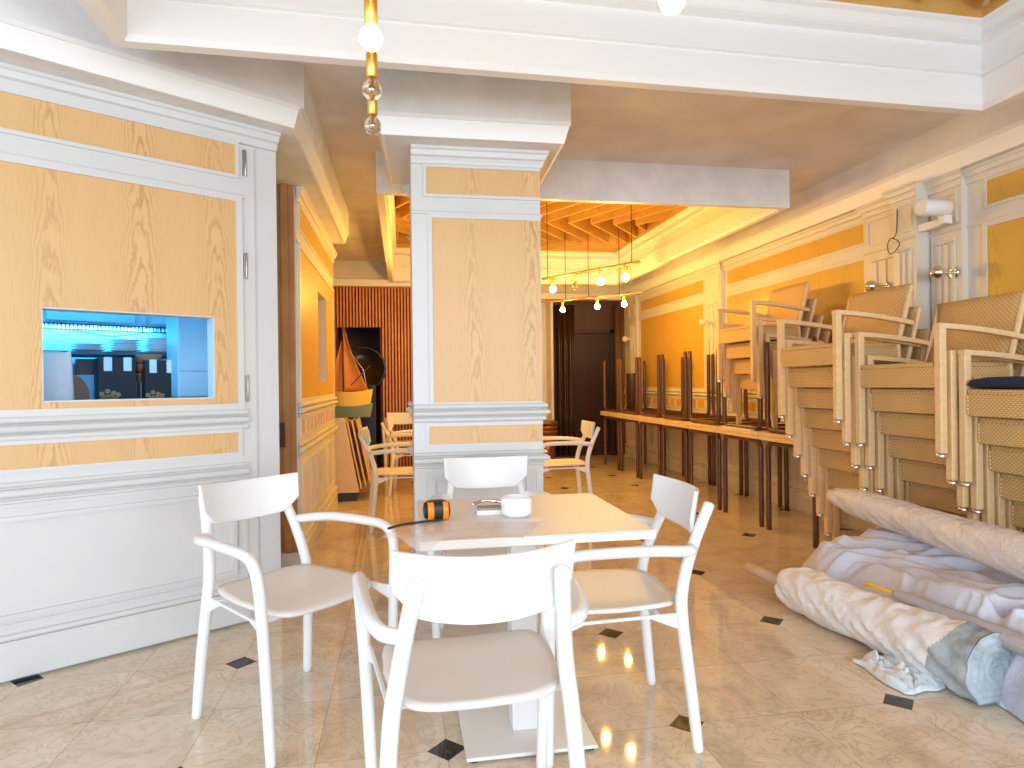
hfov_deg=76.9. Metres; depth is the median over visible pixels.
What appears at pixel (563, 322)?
curtain
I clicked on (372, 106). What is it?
socket
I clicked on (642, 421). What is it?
folding table
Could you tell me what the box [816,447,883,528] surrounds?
wicker armchair
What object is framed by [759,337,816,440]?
folding table
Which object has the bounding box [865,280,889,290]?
wall lamp
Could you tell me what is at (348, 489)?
board
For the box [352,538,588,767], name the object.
armchair
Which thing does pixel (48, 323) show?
plate rack
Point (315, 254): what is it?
wall
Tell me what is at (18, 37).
trim
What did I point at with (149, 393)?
print
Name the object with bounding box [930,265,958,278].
wall lamp
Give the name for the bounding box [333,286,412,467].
wall
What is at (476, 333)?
wall pillar
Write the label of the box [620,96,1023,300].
trim
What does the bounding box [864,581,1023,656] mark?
roll
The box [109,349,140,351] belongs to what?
plate
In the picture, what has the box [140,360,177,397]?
paper bag
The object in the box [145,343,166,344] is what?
plate
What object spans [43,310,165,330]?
upper cabinet
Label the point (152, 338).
plate
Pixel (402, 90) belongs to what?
trim
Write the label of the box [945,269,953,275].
socket
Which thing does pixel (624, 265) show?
socket
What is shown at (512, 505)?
ceramic bowl
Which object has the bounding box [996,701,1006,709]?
scrap
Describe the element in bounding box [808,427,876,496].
wicker armchair
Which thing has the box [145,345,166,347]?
plate
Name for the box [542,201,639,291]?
pendant lamp
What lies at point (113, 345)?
plate
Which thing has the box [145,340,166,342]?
plate
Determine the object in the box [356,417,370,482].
panel
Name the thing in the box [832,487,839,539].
wicker armchair
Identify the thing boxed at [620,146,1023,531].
wall
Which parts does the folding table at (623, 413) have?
leg frame, leg frame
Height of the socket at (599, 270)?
0.084 m
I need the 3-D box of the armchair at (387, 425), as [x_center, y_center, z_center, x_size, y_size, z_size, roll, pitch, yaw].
[-1.128,0.787,7.166,0.606,0.840,0.611,-1,0,-4]
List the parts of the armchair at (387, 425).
leg, backrest, leg, leg, leg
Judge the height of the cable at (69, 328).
0.041 m
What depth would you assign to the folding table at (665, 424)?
6.79 m
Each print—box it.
[99,389,120,398]
[146,390,164,397]
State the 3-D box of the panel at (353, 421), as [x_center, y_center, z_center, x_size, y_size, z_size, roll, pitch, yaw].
[-1.631,0.718,6.924,0.149,0.690,0.400,-1,0,-10]
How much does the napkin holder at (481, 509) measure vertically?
0.046 m
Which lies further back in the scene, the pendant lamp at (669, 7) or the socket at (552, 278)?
the socket at (552, 278)
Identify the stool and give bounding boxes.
[543,420,557,458]
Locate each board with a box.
[73,375,89,399]
[335,418,359,501]
[722,426,759,430]
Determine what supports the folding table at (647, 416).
on the folding table at (642, 421)
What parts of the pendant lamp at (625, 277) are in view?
cord, bulb, bulb, bulb, bulb, cord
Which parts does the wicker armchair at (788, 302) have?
leg, armrest, leg, seat, leg, armrest, backrest, leg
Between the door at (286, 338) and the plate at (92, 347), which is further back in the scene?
the door at (286, 338)
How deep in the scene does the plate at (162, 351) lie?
4.00 m
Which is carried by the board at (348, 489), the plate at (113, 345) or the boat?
the boat
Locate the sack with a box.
[43,351,74,400]
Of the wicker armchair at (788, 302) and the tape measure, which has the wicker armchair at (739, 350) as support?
the wicker armchair at (788, 302)
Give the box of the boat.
[335,321,372,417]
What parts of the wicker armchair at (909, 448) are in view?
leg, seat, leg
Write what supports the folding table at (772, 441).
on the floor
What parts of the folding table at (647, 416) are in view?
leg frame, leg frame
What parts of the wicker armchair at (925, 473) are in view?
leg, seat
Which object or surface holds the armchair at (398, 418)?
on the floor
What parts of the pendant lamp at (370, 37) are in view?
bulb, bulb, bulb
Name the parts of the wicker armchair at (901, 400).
leg, armrest, seat, leg, armrest, backrest, leg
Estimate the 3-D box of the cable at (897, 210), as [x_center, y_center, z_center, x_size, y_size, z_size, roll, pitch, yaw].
[2.680,-1.065,4.511,0.042,0.308,0.117,-1,0,-10]
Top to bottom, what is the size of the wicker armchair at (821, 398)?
0.827 m
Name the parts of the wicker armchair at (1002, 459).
leg, seat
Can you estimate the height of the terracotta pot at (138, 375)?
0.052 m
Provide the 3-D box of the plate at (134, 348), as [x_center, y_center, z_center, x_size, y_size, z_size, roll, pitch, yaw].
[-2.357,-0.215,3.932,0.176,0.015,0.176,-1,0,-10]
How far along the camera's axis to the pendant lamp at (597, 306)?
7.95 m
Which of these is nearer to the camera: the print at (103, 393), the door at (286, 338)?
the print at (103, 393)
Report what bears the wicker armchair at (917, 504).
on the floor
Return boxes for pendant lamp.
[359,0,382,134]
[541,228,642,311]
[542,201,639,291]
[659,0,684,14]
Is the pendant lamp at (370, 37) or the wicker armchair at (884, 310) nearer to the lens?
the pendant lamp at (370, 37)
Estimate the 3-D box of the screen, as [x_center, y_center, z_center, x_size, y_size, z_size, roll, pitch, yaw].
[-1.985,0.354,8.645,0.600,1.720,0.050,-1,0,-10]
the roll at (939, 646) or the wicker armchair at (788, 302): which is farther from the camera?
the wicker armchair at (788, 302)
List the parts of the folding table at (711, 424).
leg frame, leg frame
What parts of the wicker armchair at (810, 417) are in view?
leg, seat, leg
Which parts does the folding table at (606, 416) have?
leg frame, leg frame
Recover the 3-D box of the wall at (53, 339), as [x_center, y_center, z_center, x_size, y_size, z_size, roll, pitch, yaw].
[-2.685,-0.001,3.214,2.500,2.460,1.490,-1,0,-42]
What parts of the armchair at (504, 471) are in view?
leg, leg, backrest, seat, leg, leg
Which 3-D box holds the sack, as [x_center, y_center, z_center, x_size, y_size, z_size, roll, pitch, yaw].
[-2.144,0.034,3.006,0.176,0.377,0.140,-1,0,-42]
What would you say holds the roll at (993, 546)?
on the folded fabric
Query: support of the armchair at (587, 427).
on the floor
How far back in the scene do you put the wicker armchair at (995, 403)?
3.12 m
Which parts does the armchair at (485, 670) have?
leg, seat rail, leg, seat, cross rail, backrest, seat rail, leg, leg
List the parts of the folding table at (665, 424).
leg frame, leg frame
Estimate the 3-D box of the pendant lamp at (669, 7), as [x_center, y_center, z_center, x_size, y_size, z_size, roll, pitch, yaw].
[0.485,-1.528,1.660,0.575,1.199,0.063,-1,0,-27]
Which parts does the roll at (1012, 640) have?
yellow rod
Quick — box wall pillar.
[402,144,550,554]
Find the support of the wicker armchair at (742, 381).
on the folding table at (760, 426)
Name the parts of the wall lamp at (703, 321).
bulb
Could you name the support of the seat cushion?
on the wicker armchair at (995, 403)
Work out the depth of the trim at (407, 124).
3.49 m
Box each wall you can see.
[0,61,280,682]
[43,329,186,397]
[294,186,337,553]
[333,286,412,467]
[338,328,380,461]
[541,301,621,456]
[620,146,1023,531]
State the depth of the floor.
2.50 m
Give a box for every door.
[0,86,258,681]
[276,183,297,553]
[568,330,614,456]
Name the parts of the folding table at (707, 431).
leg frame, leg frame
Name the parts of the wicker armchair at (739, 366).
leg, leg, seat, armrest, backrest, leg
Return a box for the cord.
[387,519,440,529]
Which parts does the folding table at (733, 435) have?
leg frame, leg frame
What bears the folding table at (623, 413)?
on the folding table at (623, 418)
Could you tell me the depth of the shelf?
3.84 m
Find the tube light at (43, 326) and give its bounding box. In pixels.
[43,326,151,332]
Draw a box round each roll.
[744,562,1011,705]
[826,488,1023,579]
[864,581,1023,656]
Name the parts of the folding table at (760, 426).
leg frame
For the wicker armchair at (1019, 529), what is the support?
on the floor
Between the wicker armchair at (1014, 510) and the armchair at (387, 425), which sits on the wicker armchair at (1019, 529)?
the wicker armchair at (1014, 510)
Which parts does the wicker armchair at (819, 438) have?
leg, seat, leg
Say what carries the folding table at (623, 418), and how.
on the floor
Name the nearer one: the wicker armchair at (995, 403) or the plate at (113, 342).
the wicker armchair at (995, 403)
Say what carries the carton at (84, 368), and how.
on the countertop
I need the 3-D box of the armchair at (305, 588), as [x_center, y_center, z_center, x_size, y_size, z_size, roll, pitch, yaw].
[-0.841,0.789,2.407,0.606,0.840,0.611,-1,0,37]
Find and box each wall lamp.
[622,336,632,341]
[699,318,713,325]
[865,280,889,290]
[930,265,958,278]
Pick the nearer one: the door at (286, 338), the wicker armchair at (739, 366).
the door at (286, 338)
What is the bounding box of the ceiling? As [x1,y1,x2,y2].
[295,61,962,261]
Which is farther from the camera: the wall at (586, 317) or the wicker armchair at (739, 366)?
the wall at (586, 317)
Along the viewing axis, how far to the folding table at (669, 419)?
7.21 m
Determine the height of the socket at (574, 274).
0.084 m
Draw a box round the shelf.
[43,350,166,358]
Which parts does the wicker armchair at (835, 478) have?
leg, seat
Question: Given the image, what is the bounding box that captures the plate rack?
[43,322,165,333]
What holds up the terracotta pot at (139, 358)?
on the terracotta pot at (139, 367)
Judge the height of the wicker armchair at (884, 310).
0.827 m
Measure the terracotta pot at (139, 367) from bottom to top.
0.052 m
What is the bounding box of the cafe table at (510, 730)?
[416,493,655,762]
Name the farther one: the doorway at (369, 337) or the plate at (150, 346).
the doorway at (369, 337)
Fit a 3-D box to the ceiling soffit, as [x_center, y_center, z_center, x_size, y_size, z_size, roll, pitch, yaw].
[0.277,-1.761,6.826,3.205,0.780,4.034,-1,0,-10]
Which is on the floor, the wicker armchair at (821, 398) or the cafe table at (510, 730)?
the cafe table at (510, 730)
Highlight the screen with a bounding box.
[342,346,385,474]
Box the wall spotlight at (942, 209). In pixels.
[915,199,953,231]
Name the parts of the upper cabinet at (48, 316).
door, door, door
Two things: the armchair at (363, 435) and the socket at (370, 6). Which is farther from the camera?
the armchair at (363, 435)
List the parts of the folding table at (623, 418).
leg frame, leg frame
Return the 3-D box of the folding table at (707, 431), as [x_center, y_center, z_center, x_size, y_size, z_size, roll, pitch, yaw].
[2.178,0.794,6.342,0.720,0.755,0.698,-1,0,-10]
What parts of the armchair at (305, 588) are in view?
leg, cross rail, seat rail, leg, backrest, seat, leg, cross rail, leg, seat rail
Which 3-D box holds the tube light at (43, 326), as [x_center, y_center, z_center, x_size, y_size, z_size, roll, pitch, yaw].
[-2.876,-0.343,3.872,1.300,0.020,0.020,-1,0,-42]
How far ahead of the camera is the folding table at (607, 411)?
9.36 m
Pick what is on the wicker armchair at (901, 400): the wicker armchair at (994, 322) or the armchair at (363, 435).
the wicker armchair at (994, 322)
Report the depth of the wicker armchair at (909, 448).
3.62 m
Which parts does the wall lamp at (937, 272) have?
bulb, wall plate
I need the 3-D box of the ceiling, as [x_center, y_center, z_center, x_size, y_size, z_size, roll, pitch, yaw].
[-0.401,-1.710,4.346,7.100,0.100,12.500,-1,0,-10]
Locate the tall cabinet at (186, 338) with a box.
[166,317,207,396]
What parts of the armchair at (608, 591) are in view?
leg, seat, seat rail, leg, leg, cross rail, backrest, leg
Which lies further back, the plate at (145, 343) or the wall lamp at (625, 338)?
the wall lamp at (625, 338)
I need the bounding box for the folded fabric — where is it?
[802,527,1023,721]
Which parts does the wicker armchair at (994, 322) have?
leg, armrest, leg, seat, leg, backrest, armrest, leg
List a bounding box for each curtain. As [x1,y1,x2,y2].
[553,305,575,455]
[615,305,625,453]
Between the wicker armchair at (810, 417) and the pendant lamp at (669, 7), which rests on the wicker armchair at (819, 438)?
the wicker armchair at (810, 417)
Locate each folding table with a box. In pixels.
[600,359,660,414]
[600,413,662,469]
[616,357,683,417]
[616,415,684,477]
[635,354,710,420]
[635,418,711,484]
[657,352,741,424]
[657,421,742,494]
[684,348,780,429]
[684,425,781,509]
[717,347,824,435]
[717,430,788,526]
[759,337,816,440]
[759,436,818,548]
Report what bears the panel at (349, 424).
on the board at (348, 489)
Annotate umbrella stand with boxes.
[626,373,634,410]
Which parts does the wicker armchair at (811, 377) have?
leg, armrest, seat, leg, armrest, backrest, leg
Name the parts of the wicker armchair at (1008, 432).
leg, seat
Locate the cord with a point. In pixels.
(433, 520)
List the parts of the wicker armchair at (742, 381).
leg, seat, leg, backrest, leg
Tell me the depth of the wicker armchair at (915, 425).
3.56 m
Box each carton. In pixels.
[75,359,94,399]
[136,361,139,398]
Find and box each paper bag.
[94,357,135,399]
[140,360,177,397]
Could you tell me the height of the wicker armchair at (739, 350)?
0.827 m
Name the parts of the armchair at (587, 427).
leg, seat, seat rail, leg, leg, backrest, leg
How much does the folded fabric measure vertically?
0.440 m
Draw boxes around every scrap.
[852,649,945,694]
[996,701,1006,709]
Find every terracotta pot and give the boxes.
[135,354,161,362]
[136,364,142,371]
[136,373,141,381]
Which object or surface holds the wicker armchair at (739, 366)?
on the wicker armchair at (742, 381)
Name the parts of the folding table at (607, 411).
leg frame, leg frame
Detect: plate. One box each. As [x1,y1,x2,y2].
[70,343,105,345]
[70,346,104,348]
[71,348,105,350]
[108,339,140,341]
[108,341,140,343]
[108,344,140,346]
[108,347,140,349]
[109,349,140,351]
[145,337,165,339]
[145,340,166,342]
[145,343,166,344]
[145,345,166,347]
[145,348,166,349]
[145,350,166,352]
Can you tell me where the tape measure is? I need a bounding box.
[423,499,449,519]
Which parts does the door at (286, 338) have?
handle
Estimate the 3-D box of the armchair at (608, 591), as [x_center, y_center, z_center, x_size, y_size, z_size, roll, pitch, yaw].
[0.367,0.775,2.305,0.606,0.840,0.611,-1,0,-6]
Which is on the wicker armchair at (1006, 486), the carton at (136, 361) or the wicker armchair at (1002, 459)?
the wicker armchair at (1002, 459)
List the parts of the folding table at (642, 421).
leg frame, leg frame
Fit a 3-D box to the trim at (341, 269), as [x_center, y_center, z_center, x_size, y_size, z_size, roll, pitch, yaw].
[-0.942,-1.495,9.659,5.800,0.329,1.640,-1,0,-10]
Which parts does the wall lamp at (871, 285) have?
bulb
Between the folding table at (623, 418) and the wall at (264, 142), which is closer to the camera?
the wall at (264, 142)
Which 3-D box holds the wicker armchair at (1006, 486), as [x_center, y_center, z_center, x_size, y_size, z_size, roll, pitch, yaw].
[2.686,0.481,2.930,0.554,0.827,0.614,-1,0,-10]
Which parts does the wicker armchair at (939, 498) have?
leg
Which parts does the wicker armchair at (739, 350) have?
leg, armrest, leg, seat, armrest, backrest, leg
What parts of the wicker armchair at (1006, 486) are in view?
leg, seat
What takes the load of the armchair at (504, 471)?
on the floor
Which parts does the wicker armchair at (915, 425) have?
leg, seat, leg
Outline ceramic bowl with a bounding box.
[500,494,532,517]
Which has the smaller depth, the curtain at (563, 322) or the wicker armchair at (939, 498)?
the wicker armchair at (939, 498)
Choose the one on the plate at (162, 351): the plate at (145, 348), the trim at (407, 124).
the plate at (145, 348)
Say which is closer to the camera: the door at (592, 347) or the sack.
the sack
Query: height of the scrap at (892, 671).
0.074 m
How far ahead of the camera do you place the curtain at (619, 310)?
10.56 m
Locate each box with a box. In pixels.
[137,382,141,398]
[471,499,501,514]
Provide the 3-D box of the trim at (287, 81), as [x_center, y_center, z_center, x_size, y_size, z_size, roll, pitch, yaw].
[-2.711,-1.467,3.193,2.925,0.329,6.246,-1,0,22]
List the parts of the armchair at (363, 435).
backrest, leg, leg, leg, leg, seat, seat rail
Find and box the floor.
[0,455,1023,767]
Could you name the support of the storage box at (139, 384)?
on the countertop
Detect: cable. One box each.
[69,328,149,336]
[887,210,899,253]
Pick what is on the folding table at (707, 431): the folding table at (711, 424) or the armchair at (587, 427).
the folding table at (711, 424)
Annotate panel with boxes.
[346,419,363,488]
[351,418,367,485]
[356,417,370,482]
[395,196,681,250]
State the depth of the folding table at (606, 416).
9.36 m
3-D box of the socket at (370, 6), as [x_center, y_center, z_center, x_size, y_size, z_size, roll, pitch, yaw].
[-0.389,-1.030,1.776,0.037,0.084,0.037,-1,0,-10]
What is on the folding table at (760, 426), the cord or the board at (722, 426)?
the board at (722, 426)
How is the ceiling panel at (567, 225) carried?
attached to the ceiling soffit
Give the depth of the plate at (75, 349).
3.75 m
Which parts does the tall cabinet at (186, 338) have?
door, door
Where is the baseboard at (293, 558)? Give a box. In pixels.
[281,552,300,567]
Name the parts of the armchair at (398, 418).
leg, backrest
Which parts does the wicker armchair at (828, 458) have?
leg, seat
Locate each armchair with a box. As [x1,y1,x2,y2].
[191,472,398,767]
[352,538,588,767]
[358,426,412,532]
[381,417,412,496]
[382,412,411,481]
[427,455,557,664]
[543,420,599,493]
[546,474,713,767]
[716,282,810,381]
[722,298,816,397]
[729,314,823,414]
[735,330,830,428]
[776,284,913,422]
[785,306,922,445]
[793,328,930,468]
[801,387,868,490]
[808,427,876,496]
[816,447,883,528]
[824,467,859,535]
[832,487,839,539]
[854,291,1023,457]
[865,319,1023,484]
[874,377,968,511]
[884,434,979,520]
[893,457,981,521]
[904,481,966,515]
[917,504,966,517]
[958,349,1023,485]
[971,377,1023,513]
[982,444,1023,523]
[994,472,1023,526]
[1005,499,1023,529]
[1017,527,1023,532]
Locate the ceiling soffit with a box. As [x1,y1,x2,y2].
[376,151,789,284]
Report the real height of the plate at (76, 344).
0.015 m
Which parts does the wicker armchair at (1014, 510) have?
leg, seat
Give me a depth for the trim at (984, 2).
3.14 m
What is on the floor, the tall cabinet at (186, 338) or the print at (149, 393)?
the tall cabinet at (186, 338)
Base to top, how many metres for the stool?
0.624 m
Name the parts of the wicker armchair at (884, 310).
leg, armrest, leg, seat, leg, armrest, backrest, leg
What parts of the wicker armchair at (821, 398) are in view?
leg, seat, leg, armrest, backrest, leg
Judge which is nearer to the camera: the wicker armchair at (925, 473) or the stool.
the wicker armchair at (925, 473)
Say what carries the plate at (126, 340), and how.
on the plate at (113, 342)
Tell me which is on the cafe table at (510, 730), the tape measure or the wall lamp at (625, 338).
the tape measure
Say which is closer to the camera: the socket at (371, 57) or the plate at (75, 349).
the socket at (371, 57)
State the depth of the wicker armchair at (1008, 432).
3.10 m
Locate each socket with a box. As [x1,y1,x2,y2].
[364,0,377,25]
[366,52,377,78]
[367,99,377,115]
[551,277,554,285]
[573,273,576,281]
[598,269,601,277]
[623,264,626,272]
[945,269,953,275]
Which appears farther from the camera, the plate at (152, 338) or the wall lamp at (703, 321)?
the wall lamp at (703, 321)
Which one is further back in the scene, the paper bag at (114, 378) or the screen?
the screen
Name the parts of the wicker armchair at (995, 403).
leg, armrest, seat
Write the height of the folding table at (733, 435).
0.755 m
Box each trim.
[0,0,348,242]
[0,15,348,243]
[76,0,1023,115]
[333,261,621,300]
[376,69,570,184]
[376,111,570,185]
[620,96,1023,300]
[923,0,989,6]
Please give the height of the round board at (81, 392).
0.224 m
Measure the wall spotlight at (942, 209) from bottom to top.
0.152 m
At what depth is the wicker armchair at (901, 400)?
3.35 m
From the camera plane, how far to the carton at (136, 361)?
3.90 m
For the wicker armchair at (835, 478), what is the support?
on the wicker armchair at (835, 510)
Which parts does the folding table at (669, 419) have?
leg frame, leg frame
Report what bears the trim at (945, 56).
attached to the ceiling
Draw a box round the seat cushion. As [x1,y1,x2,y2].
[968,376,1023,388]
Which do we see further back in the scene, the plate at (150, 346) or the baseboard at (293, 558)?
the baseboard at (293, 558)

